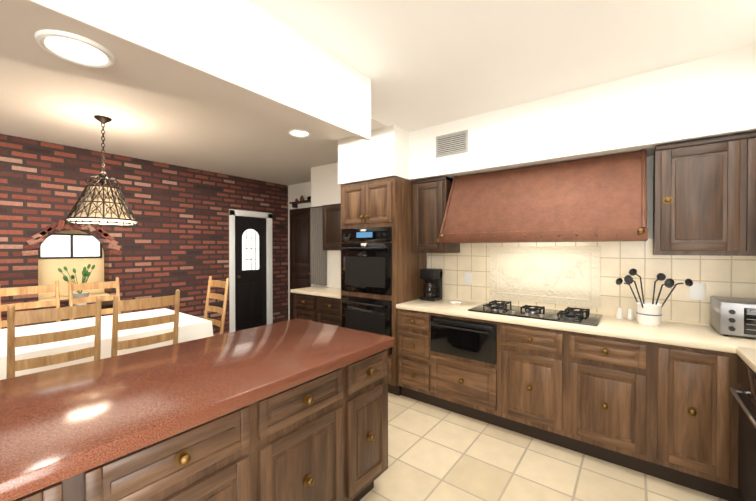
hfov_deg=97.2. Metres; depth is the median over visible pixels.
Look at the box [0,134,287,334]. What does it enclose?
brick wall
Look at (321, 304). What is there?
buffet
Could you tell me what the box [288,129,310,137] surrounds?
recessed light
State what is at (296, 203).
decor
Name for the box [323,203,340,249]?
upper cabinet
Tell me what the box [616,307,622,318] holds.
shaker
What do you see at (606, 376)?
base cabinet
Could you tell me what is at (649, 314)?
utensil crock
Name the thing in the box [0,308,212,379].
dining table
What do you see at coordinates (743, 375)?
base cabinet
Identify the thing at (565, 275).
backsplash
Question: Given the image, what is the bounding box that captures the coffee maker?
[420,268,441,300]
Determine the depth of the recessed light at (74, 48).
1.25 m
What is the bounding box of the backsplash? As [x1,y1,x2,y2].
[320,238,755,323]
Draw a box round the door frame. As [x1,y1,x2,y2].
[290,208,310,319]
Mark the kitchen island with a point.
(294, 410)
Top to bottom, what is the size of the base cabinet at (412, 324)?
0.870 m
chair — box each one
[0,280,75,295]
[0,288,107,378]
[76,277,118,287]
[92,288,179,356]
[204,276,228,335]
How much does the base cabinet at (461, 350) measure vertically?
0.870 m
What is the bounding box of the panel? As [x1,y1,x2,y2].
[309,206,326,285]
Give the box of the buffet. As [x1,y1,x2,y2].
[290,286,340,326]
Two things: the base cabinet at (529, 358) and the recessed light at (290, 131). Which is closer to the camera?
the base cabinet at (529, 358)
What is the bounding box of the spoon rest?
[449,301,462,304]
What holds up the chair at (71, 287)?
on the floor
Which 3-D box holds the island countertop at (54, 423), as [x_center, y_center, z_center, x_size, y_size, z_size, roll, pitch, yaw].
[-1.302,0.554,0.925,0.900,0.055,3.430,0,1,38]
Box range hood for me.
[439,149,647,242]
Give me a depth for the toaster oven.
1.99 m
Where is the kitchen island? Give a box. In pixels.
[4,346,392,500]
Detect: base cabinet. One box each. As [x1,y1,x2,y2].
[397,309,427,403]
[428,313,495,425]
[496,321,563,446]
[564,329,647,474]
[648,341,711,494]
[732,353,755,500]
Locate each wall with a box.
[0,0,755,319]
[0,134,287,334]
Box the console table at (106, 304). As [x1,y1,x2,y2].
[36,301,112,323]
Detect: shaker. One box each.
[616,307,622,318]
[627,308,633,319]
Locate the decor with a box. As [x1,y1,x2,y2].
[289,196,310,207]
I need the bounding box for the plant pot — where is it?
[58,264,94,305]
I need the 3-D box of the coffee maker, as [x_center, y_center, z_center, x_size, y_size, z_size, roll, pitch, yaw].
[0.570,0.344,3.459,0.212,0.320,0.188,0,1,38]
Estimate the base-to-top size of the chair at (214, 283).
1.108 m
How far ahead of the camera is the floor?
2.18 m
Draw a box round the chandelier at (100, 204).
[65,115,138,227]
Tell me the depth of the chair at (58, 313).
2.11 m
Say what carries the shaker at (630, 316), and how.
on the countertop at (678, 332)
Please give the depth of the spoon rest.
3.19 m
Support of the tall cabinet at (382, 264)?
on the floor
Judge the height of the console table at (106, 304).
0.800 m
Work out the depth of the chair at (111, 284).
3.69 m
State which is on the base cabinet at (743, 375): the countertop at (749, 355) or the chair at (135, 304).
the countertop at (749, 355)
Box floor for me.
[360,393,727,500]
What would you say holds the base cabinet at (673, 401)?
on the floor
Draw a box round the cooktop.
[468,300,602,325]
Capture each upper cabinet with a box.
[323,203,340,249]
[411,176,459,252]
[653,136,726,255]
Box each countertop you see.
[0,318,394,500]
[396,297,755,348]
[736,345,755,368]
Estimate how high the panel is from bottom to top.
1.108 m
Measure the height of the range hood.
0.640 m
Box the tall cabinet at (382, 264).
[341,177,426,395]
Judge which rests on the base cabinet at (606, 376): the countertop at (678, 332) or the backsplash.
the countertop at (678, 332)
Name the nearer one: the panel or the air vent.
the air vent
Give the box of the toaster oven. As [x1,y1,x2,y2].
[710,296,755,337]
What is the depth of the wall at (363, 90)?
2.09 m
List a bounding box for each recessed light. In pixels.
[34,29,115,67]
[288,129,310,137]
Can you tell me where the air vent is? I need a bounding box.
[436,129,467,157]
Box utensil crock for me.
[616,268,692,325]
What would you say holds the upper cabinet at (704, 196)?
attached to the wall at (363, 90)
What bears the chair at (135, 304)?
on the floor
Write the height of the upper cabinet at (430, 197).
0.730 m
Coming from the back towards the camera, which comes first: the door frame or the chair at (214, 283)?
the door frame
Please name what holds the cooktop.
in the countertop at (678, 332)
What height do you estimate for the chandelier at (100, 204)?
0.977 m

